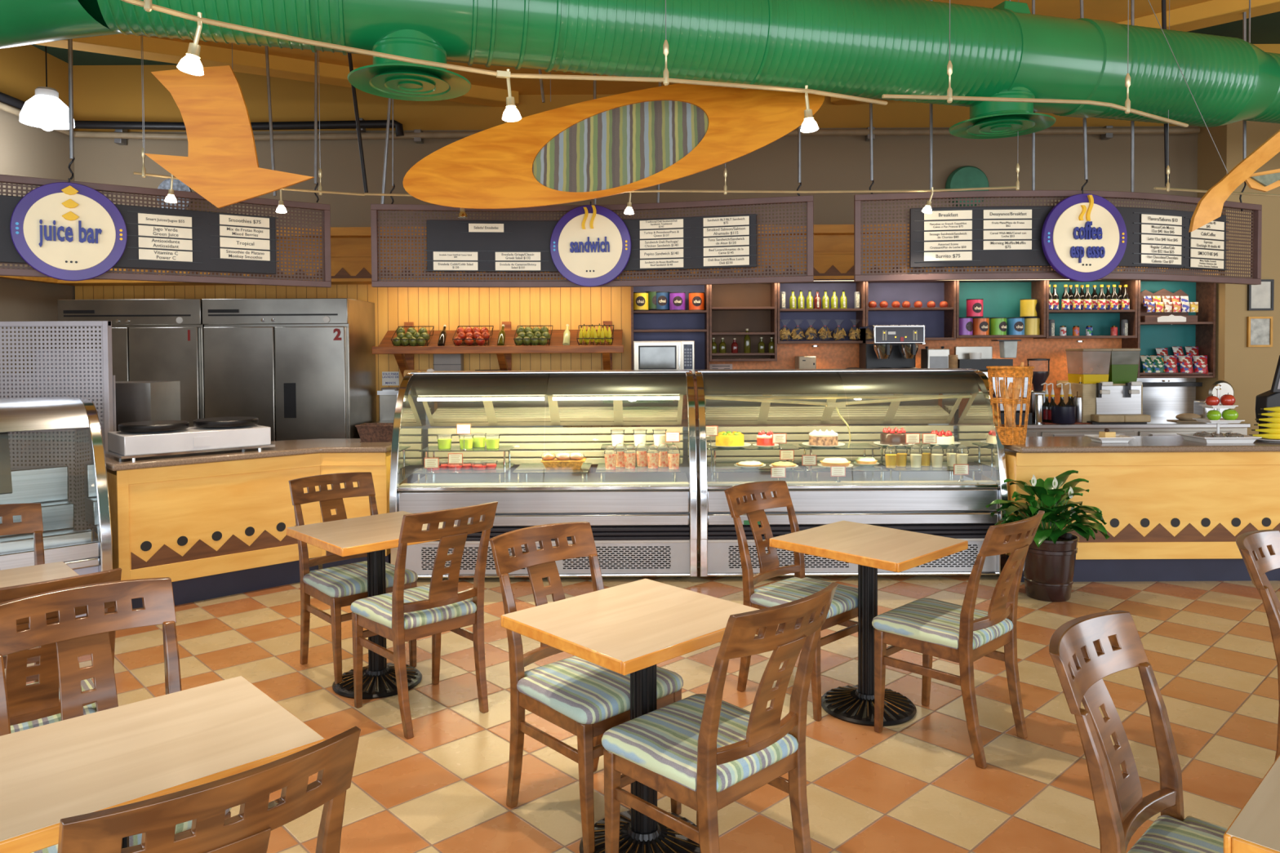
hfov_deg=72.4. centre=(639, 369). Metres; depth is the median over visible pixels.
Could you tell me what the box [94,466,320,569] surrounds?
panel
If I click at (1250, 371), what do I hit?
wall
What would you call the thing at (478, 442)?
dessert cup
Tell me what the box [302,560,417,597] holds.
seat cushion
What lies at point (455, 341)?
mango
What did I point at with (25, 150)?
wall
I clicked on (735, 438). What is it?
cake
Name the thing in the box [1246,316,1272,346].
framed picture
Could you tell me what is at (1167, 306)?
snack packet
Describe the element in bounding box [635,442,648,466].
cup
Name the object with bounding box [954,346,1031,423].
espresso machine
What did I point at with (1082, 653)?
dining chair
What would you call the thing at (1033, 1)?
pole
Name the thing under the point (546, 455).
sandwich
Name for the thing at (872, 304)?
mango
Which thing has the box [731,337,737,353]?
oil bottle
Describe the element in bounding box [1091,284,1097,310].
syrup bottle
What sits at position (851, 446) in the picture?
glass shelf
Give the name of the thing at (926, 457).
cup
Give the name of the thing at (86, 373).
screen
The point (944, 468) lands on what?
glass shelf
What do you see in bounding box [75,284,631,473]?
panelling
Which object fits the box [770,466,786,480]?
price card
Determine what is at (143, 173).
track
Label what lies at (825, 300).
oil bottle
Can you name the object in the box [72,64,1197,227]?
wall
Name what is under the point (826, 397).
lamp
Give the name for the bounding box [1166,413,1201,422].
loaf
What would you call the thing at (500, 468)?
glass shelf
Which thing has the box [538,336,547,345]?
avocado
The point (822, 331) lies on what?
snack bag
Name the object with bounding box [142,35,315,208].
arrow
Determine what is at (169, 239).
menu board
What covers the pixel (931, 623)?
seat cushion
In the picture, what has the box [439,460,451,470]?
tub
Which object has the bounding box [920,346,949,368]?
container
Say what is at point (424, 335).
avocado
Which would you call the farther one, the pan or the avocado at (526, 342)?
the avocado at (526, 342)
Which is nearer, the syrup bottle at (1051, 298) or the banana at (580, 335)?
the banana at (580, 335)
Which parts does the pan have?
pan lid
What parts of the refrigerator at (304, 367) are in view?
door, header panel, recessed handle, door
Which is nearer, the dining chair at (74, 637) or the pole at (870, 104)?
the dining chair at (74, 637)
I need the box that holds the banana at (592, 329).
[590,324,593,342]
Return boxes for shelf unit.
[631,284,709,369]
[708,283,777,361]
[777,280,865,343]
[865,280,955,340]
[955,280,1046,337]
[1033,279,1137,338]
[1121,280,1216,377]
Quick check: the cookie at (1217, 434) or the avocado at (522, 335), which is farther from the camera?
the avocado at (522, 335)
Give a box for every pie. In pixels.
[736,460,763,466]
[771,461,795,467]
[820,457,850,466]
[855,457,877,464]
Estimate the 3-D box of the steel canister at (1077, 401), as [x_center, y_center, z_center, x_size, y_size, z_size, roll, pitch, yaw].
[4.137,0.373,8.211,0.175,0.242,0.175,0,1,0]
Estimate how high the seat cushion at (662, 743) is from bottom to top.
0.058 m
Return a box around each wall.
[0,44,75,373]
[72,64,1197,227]
[631,337,1121,457]
[1195,44,1279,435]
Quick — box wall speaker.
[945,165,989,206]
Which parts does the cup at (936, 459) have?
lid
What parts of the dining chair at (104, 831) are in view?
leg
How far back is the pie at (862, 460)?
6.37 m
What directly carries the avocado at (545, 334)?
in the wire basket at (515, 343)
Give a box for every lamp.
[164,173,177,203]
[176,12,204,75]
[275,188,286,213]
[457,208,467,217]
[502,69,521,121]
[623,192,634,214]
[709,395,972,399]
[800,84,818,133]
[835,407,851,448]
[921,186,933,213]
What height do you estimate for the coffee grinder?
0.605 m
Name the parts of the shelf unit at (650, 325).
panel, panel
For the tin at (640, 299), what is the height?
0.178 m
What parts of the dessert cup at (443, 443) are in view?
lid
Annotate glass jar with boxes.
[780,291,786,308]
[854,291,859,308]
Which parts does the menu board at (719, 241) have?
menu panel, frame rail, frame rail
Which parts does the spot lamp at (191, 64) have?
halogen bulb, lamp stem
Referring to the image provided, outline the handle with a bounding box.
[475,369,507,370]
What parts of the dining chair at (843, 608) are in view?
leg, rail, rail, leg, seat frame, leg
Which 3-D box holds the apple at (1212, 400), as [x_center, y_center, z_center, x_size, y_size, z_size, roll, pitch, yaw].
[3.986,0.218,6.087,0.086,0.086,0.084,0,1,0]
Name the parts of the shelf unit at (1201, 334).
panel, panel, panel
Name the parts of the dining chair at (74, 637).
leg, rail, leg, leg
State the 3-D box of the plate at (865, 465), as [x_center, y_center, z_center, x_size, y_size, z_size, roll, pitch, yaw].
[1.662,0.699,6.418,0.184,0.022,0.184,0,1,0]
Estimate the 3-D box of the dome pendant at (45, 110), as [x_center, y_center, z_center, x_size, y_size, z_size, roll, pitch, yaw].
[-5.123,-2.552,7.543,0.400,0.984,0.400,0,1,0]
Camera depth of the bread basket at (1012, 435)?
5.98 m
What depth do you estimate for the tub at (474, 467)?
6.29 m
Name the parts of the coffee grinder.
hopper lid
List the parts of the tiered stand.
post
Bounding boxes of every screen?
[0,320,180,542]
[1255,355,1279,434]
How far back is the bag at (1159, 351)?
8.74 m
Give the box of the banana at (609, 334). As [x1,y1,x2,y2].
[607,324,612,344]
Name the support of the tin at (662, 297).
on the shelf unit at (650, 325)
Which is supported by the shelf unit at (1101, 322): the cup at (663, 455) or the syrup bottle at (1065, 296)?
the syrup bottle at (1065, 296)
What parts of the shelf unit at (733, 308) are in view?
panel, panel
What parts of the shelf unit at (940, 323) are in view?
panel, panel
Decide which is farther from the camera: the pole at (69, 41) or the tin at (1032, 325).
the tin at (1032, 325)
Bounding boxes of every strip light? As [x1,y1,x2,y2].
[473,280,552,281]
[813,279,1069,280]
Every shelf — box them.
[410,369,688,373]
[411,464,514,474]
[419,445,515,452]
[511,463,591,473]
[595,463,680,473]
[600,444,675,448]
[697,368,974,373]
[706,444,799,450]
[706,462,804,472]
[799,443,879,449]
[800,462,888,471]
[876,443,969,448]
[876,461,981,471]
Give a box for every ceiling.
[31,11,1279,65]
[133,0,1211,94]
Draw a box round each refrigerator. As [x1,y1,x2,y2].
[57,298,204,426]
[201,297,376,441]
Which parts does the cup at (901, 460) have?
lid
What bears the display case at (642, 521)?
on the floor
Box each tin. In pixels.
[633,292,648,311]
[644,291,657,310]
[654,291,669,310]
[669,292,685,310]
[688,292,704,310]
[959,317,973,335]
[966,298,983,317]
[973,317,989,335]
[989,317,1006,335]
[1007,317,1025,334]
[1019,298,1037,317]
[1024,317,1039,334]
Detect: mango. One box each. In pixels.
[453,336,462,346]
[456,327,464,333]
[457,331,465,341]
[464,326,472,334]
[464,337,473,345]
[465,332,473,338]
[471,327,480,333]
[473,331,481,340]
[475,336,484,346]
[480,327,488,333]
[481,331,489,340]
[868,301,876,307]
[879,301,888,307]
[891,299,900,307]
[902,299,910,307]
[913,301,922,307]
[926,301,935,307]
[939,299,947,307]
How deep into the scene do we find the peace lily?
5.49 m
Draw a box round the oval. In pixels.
[402,71,824,208]
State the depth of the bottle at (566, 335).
8.49 m
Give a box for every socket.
[168,189,173,195]
[186,42,200,58]
[278,200,284,205]
[505,96,515,106]
[626,201,631,207]
[804,109,813,119]
[925,200,931,205]
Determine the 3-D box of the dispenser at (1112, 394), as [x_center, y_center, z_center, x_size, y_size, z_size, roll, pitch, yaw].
[4.386,0.152,8.241,0.560,0.693,0.570,0,1,0]
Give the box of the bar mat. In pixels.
[1042,422,1090,424]
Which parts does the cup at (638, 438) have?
lid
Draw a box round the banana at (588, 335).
[585,324,590,344]
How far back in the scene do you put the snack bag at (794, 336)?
8.64 m
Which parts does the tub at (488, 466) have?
lid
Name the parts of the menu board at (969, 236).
frame rail, frame rail, menu panel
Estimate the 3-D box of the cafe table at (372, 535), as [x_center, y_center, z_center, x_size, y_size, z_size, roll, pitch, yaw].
[-1.267,1.136,4.209,0.620,0.750,0.620,-2,2,-43]
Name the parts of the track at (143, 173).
track rail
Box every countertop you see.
[104,438,391,471]
[372,390,566,483]
[372,420,566,429]
[640,377,1250,481]
[640,417,1250,431]
[1004,435,1279,453]
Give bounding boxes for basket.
[355,422,393,442]
[391,325,434,346]
[452,325,493,346]
[513,325,552,345]
[576,324,613,345]
[873,344,893,359]
[898,344,918,358]
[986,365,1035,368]
[986,365,1035,444]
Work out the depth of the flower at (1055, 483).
5.54 m
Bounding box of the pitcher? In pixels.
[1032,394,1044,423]
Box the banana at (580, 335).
[578,325,582,343]
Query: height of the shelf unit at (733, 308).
0.799 m
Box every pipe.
[0,91,404,136]
[0,102,1199,145]
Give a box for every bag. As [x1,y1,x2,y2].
[779,319,791,340]
[791,319,804,340]
[804,319,817,340]
[817,319,831,340]
[831,319,846,340]
[848,319,860,340]
[1140,355,1153,372]
[1149,355,1164,372]
[1155,347,1168,367]
[1164,355,1177,372]
[1172,346,1183,365]
[1177,355,1193,373]
[1185,346,1198,365]
[1192,355,1208,373]
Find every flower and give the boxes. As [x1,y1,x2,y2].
[1031,474,1036,486]
[1052,476,1057,488]
[1068,486,1073,498]
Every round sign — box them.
[9,177,127,280]
[550,201,631,287]
[1041,189,1127,281]
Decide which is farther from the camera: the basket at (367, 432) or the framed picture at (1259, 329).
the framed picture at (1259, 329)
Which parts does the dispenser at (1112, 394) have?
tank lid, juice tank, foot plate, juice tank, tank lid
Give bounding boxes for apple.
[1204,394,1219,405]
[1206,408,1221,420]
[1219,392,1235,405]
[1221,408,1238,420]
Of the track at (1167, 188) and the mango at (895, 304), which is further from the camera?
the mango at (895, 304)
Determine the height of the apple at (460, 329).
0.085 m
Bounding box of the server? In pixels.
[845,367,861,368]
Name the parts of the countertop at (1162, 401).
drawer, drawer, drawer, drawer, drawer, drawer pull, drawer pull, drawer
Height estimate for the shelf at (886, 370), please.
0.013 m
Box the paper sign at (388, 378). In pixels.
[382,371,399,385]
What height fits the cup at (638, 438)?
0.126 m
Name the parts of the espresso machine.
splash plate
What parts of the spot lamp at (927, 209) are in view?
halogen bulb, lamp stem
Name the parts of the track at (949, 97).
track rail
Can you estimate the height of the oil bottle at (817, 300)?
0.190 m
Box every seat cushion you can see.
[10,678,96,733]
[32,808,231,852]
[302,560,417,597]
[350,584,476,629]
[516,656,683,724]
[601,693,798,792]
[750,577,857,618]
[871,598,1013,649]
[1127,814,1227,852]
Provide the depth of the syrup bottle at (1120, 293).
8.70 m
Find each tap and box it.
[1096,382,1112,397]
[1125,381,1142,397]
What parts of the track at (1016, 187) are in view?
track rail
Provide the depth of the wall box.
8.60 m
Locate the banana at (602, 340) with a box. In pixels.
[600,325,604,343]
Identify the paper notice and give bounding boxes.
[709,364,732,369]
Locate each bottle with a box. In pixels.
[437,324,446,346]
[497,324,505,346]
[562,324,570,345]
[711,337,716,353]
[719,337,725,353]
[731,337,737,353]
[743,328,750,353]
[758,337,764,352]
[768,337,773,352]
[789,289,796,308]
[797,289,804,308]
[806,289,813,308]
[813,289,821,308]
[822,289,829,308]
[831,289,837,308]
[840,289,847,308]
[1040,382,1049,422]
[1046,382,1057,422]
[1048,284,1053,310]
[1048,319,1054,336]
[1052,284,1058,310]
[1056,382,1066,406]
[1061,284,1069,310]
[1064,382,1073,405]
[1068,284,1073,310]
[1072,284,1080,310]
[1076,377,1081,395]
[1079,284,1084,310]
[1083,284,1091,310]
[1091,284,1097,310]
[1097,284,1106,310]
[1105,284,1111,309]
[1110,284,1118,309]
[1117,284,1122,309]
[1120,319,1128,338]
[1121,284,1129,312]
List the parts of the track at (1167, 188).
track rail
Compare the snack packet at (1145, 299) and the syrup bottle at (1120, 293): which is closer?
the snack packet at (1145, 299)
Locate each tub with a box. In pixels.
[426,461,441,471]
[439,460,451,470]
[446,461,463,471]
[459,459,475,470]
[470,460,487,471]
[480,459,497,470]
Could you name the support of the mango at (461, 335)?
in the wire basket at (458, 326)
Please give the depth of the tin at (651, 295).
8.66 m
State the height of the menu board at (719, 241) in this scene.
0.595 m
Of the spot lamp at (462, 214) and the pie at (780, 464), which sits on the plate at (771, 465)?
the pie at (780, 464)
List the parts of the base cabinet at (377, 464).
kick plate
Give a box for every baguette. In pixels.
[1000,379,1016,426]
[1004,382,1013,426]
[1005,361,1024,426]
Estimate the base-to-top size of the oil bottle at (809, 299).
0.190 m
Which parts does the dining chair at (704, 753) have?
leg, leg, seat frame, leg, rail, rail, leg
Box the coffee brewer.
[859,324,924,368]
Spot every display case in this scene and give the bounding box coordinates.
[0,395,112,617]
[389,369,697,577]
[692,368,1008,577]
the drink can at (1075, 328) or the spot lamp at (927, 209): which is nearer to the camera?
the spot lamp at (927, 209)
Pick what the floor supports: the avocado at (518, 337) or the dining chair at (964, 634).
the dining chair at (964, 634)
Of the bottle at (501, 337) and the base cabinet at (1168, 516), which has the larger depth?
the bottle at (501, 337)
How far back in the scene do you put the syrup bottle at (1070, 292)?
8.70 m
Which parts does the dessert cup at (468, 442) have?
lid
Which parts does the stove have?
hot plate, control plate, hot plate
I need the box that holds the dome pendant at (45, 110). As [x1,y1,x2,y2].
[18,45,75,130]
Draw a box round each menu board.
[0,173,331,287]
[370,195,813,287]
[853,190,1262,284]
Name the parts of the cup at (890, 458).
lid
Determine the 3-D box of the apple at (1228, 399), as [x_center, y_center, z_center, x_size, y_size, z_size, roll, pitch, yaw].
[4.086,0.212,6.077,0.092,0.096,0.090,0,1,0]
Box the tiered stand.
[1176,384,1262,443]
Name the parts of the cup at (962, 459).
lid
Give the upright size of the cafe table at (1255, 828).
0.750 m
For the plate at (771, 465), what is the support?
on the display case at (930, 500)
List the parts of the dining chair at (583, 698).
leg, rail, rail, leg, seat frame, leg, leg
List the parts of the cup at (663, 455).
lid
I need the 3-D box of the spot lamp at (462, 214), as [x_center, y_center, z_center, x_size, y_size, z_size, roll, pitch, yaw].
[-1.164,-1.078,5.732,0.065,0.172,0.066,0,1,0]
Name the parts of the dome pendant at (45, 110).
pendant cord, lamp shade, lamp bulb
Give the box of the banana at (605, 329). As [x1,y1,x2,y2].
[604,324,608,342]
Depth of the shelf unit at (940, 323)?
8.81 m
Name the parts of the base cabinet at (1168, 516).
kick plate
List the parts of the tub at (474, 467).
lid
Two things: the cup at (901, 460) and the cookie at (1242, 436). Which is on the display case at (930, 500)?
the cup at (901, 460)
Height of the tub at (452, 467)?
0.061 m
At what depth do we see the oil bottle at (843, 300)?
8.60 m
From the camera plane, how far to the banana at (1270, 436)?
6.04 m
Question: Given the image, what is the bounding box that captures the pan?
[991,339,1021,358]
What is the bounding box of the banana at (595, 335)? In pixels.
[593,325,598,343]
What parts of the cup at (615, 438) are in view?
lid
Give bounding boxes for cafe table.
[0,561,79,587]
[0,675,325,852]
[286,511,457,699]
[501,578,759,852]
[768,520,968,726]
[1223,754,1279,852]
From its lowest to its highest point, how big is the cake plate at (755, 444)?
0.022 m
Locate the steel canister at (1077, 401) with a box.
[1071,395,1081,422]
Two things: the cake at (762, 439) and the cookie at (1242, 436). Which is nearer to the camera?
the cookie at (1242, 436)
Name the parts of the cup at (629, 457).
lid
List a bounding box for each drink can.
[1059,325,1066,335]
[1072,325,1079,338]
[1085,325,1092,338]
[1110,325,1117,338]
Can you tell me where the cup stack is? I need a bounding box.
[948,355,957,423]
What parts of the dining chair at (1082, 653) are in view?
rail, leg, rail, leg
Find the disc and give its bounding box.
[156,178,192,209]
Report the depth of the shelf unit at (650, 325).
8.82 m
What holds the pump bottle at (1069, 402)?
on the bar mat
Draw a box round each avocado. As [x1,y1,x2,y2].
[392,337,400,346]
[395,327,405,334]
[396,332,404,338]
[400,337,408,346]
[404,331,413,338]
[407,327,417,334]
[408,336,417,346]
[413,332,421,338]
[416,337,426,346]
[418,327,427,333]
[420,332,430,341]
[514,336,522,345]
[515,326,524,334]
[517,331,525,338]
[522,336,530,345]
[524,326,532,333]
[525,331,533,337]
[530,336,538,345]
[532,326,540,333]
[533,331,542,337]
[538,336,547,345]
[540,326,548,333]
[542,331,550,340]
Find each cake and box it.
[715,431,744,446]
[756,430,774,445]
[808,429,838,445]
[880,426,908,444]
[930,430,954,444]
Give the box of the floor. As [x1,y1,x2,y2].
[2,536,1279,852]
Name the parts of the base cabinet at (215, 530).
kick plate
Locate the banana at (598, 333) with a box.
[596,323,600,342]
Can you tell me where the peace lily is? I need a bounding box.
[985,470,1110,602]
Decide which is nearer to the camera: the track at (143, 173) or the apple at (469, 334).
the track at (143, 173)
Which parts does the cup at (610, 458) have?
lid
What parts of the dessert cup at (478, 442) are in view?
lid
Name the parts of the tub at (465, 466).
lid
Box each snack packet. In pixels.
[1142,296,1151,306]
[1146,302,1155,312]
[1152,296,1160,302]
[1155,302,1163,312]
[1161,296,1169,304]
[1163,302,1172,312]
[1170,296,1179,302]
[1172,302,1181,312]
[1179,296,1188,302]
[1181,302,1189,312]
[1189,302,1198,312]
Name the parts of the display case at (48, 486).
panel, glass, frame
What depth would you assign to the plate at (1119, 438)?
6.02 m
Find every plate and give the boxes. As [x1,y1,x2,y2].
[708,442,751,448]
[733,463,765,468]
[752,443,778,448]
[768,464,798,469]
[801,441,844,448]
[817,462,853,468]
[853,462,879,466]
[873,440,915,447]
[927,441,960,446]
[1057,380,1068,387]
[1084,435,1135,443]
[1256,437,1279,442]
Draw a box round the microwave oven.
[633,340,694,371]
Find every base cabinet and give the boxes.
[94,453,321,608]
[320,450,407,568]
[981,448,1279,582]
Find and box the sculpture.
[1147,0,1279,232]
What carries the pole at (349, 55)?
hanging from the ceiling at (1114, 11)
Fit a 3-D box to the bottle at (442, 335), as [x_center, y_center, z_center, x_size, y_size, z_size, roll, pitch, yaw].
[-1.926,-0.324,8.541,0.068,0.228,0.216,0,1,0]
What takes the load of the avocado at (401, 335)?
in the wire basket at (411, 326)
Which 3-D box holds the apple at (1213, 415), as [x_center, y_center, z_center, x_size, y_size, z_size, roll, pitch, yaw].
[3.992,0.317,6.079,0.088,0.088,0.086,0,1,0]
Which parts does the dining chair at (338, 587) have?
leg, rail, leg, rail, seat frame, leg, leg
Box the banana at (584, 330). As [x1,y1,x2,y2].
[582,324,586,342]
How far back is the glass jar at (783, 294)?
8.60 m
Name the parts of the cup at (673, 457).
lid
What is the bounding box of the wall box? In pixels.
[795,355,816,368]
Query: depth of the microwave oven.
8.39 m
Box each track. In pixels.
[121,0,887,105]
[133,42,364,195]
[364,0,1019,196]
[881,0,1188,127]
[1153,0,1279,196]
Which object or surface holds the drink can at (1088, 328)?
on the shelf unit at (1101, 322)
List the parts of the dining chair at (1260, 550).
rail, leg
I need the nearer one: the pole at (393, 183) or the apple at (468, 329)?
the pole at (393, 183)
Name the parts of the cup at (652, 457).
lid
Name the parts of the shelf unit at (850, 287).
panel, panel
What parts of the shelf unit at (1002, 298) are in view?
panel, panel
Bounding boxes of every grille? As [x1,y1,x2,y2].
[404,542,689,574]
[421,545,671,569]
[707,541,996,573]
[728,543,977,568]
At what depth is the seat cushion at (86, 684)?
2.66 m
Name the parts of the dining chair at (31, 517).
seat frame, rail, leg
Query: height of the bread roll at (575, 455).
0.065 m
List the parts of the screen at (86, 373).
rail, post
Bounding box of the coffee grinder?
[1026,358,1049,422]
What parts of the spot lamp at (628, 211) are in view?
halogen bulb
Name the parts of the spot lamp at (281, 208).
halogen bulb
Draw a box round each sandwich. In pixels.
[541,452,555,460]
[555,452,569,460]
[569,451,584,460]
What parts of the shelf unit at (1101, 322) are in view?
panel, panel, panel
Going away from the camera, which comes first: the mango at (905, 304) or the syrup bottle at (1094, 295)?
the mango at (905, 304)
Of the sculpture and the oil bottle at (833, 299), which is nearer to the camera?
the sculpture
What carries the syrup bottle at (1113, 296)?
on the shelf unit at (1101, 322)
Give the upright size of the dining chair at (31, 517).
0.942 m
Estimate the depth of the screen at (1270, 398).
6.31 m
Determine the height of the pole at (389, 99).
1.826 m
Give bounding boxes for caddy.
[1051,404,1075,423]
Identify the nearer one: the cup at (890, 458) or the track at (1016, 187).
the track at (1016, 187)
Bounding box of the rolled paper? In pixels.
[403,368,435,376]
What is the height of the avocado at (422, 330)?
0.085 m
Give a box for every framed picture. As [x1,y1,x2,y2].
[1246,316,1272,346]
[1247,279,1274,310]
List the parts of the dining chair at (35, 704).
rail, rail, leg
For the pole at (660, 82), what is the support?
hanging from the ceiling at (1114, 11)
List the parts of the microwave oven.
door handle, control panel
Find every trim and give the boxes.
[0,275,57,283]
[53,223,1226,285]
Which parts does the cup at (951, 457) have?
lid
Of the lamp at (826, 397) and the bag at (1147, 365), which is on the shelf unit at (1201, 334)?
the bag at (1147, 365)
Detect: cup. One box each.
[436,434,452,448]
[458,434,474,448]
[471,432,486,447]
[484,433,500,448]
[604,445,617,470]
[610,428,625,446]
[613,443,626,467]
[623,444,636,469]
[632,428,647,446]
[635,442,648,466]
[646,444,659,469]
[652,428,666,446]
[657,443,669,467]
[666,444,679,470]
[884,444,897,468]
[894,444,907,466]
[909,444,922,468]
[918,444,931,466]
[930,444,943,467]
[946,444,959,466]
[955,444,968,464]
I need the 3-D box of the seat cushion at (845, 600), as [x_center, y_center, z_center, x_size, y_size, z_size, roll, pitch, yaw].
[0.776,1.040,4.023,0.456,0.058,0.434,-2,2,-43]
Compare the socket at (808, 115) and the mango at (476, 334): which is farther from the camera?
the mango at (476, 334)
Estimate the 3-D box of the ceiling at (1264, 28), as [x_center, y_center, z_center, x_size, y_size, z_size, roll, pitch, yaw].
[1.834,-3.025,2.832,15.700,0.100,12.400,0,1,0]
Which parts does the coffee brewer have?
control panel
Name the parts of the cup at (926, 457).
lid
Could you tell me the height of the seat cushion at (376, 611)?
0.058 m
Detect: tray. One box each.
[104,444,275,458]
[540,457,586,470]
[1090,413,1124,422]
[1117,413,1151,422]
[1140,288,1197,324]
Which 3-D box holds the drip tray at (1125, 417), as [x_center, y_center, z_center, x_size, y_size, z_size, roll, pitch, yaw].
[4.538,0.450,8.038,0.240,0.065,0.150,0,1,0]
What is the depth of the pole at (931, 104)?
6.06 m
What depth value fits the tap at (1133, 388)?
8.07 m
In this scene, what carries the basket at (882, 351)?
on the coffee brewer
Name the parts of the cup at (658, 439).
lid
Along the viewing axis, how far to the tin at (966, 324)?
8.58 m
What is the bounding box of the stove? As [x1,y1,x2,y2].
[104,416,275,460]
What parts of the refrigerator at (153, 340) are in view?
door, header panel, door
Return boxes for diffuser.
[346,61,471,101]
[948,109,1056,138]
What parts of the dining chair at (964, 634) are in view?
leg, leg, seat frame, leg, rail, rail, leg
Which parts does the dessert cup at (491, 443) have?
lid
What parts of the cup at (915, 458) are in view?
lid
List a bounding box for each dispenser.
[381,386,399,391]
[432,353,463,370]
[1061,348,1151,424]
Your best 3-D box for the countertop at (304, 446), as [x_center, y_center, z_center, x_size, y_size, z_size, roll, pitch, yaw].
[-2.607,0.565,6.061,2.084,0.040,0.909,-1,2,-32]
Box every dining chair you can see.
[0,502,44,683]
[0,568,121,733]
[0,577,231,852]
[57,726,360,852]
[288,471,417,684]
[350,501,497,738]
[488,521,683,852]
[601,582,838,852]
[724,480,857,720]
[871,510,1044,768]
[1048,610,1227,852]
[1235,529,1279,761]
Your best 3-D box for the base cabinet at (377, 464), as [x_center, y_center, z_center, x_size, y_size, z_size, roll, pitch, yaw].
[-2.000,1.022,6.371,0.464,0.890,0.562,0,1,0]
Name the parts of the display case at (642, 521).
frame, glass, door, door pane, door pane, door, glass rail, panel, bumper trim, panel, door, door pane, door pane, door, glass, frame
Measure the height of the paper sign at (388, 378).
0.140 m
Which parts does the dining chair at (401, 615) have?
leg, leg, seat frame, leg, rail, rail, leg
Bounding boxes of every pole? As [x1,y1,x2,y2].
[67,38,75,179]
[265,45,276,195]
[314,50,319,202]
[347,53,368,192]
[381,97,391,204]
[390,98,395,204]
[538,69,545,102]
[593,74,595,204]
[656,81,661,202]
[796,125,801,195]
[869,97,874,194]
[929,0,933,189]
[1031,0,1035,198]
[1080,0,1088,190]
[1130,0,1134,199]
[1161,0,1169,186]
[1239,11,1246,211]
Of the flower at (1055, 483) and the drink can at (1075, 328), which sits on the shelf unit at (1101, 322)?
the drink can at (1075, 328)
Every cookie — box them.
[1193,431,1204,436]
[1197,431,1210,436]
[1199,432,1211,437]
[1210,431,1223,437]
[1211,433,1226,437]
[1225,433,1239,437]
[1230,432,1244,437]
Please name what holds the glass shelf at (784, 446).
attached to the display case at (930, 500)
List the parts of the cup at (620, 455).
lid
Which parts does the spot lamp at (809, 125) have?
lamp stem, halogen bulb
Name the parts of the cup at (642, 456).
lid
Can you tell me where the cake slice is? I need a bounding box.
[1098,428,1115,437]
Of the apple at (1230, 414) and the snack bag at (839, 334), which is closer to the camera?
the apple at (1230, 414)
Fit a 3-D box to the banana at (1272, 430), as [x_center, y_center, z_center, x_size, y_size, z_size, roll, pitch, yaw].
[4.442,0.426,6.070,0.325,0.042,0.108,0,1,-2]
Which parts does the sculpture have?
curved blade, fabric panel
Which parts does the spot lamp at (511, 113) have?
lamp stem, halogen bulb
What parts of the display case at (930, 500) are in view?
glass, frame, door pane, door, door, door pane, bumper trim, panel, panel, glass rail, door, door pane, door, door pane, glass, frame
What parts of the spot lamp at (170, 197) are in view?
halogen bulb, lamp stem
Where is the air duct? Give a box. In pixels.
[0,0,1279,138]
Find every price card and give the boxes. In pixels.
[424,457,439,472]
[448,453,462,472]
[456,424,471,449]
[665,431,679,441]
[706,426,717,448]
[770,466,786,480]
[772,433,786,448]
[779,449,794,462]
[801,454,816,471]
[831,466,845,482]
[905,433,919,448]
[922,433,937,448]
[953,464,968,481]
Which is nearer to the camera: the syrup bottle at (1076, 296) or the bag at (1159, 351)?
the syrup bottle at (1076, 296)
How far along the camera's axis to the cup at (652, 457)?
6.31 m
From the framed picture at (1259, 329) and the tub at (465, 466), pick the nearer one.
the tub at (465, 466)
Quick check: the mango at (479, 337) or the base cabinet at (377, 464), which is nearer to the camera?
the base cabinet at (377, 464)
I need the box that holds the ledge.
[372,320,623,377]
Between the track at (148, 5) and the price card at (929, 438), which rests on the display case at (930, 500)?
the price card at (929, 438)
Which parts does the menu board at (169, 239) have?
menu panel, frame rail, frame rail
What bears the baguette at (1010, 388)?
in the bread basket at (1012, 435)
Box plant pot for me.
[1022,532,1079,602]
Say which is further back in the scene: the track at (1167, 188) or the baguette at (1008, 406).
the baguette at (1008, 406)

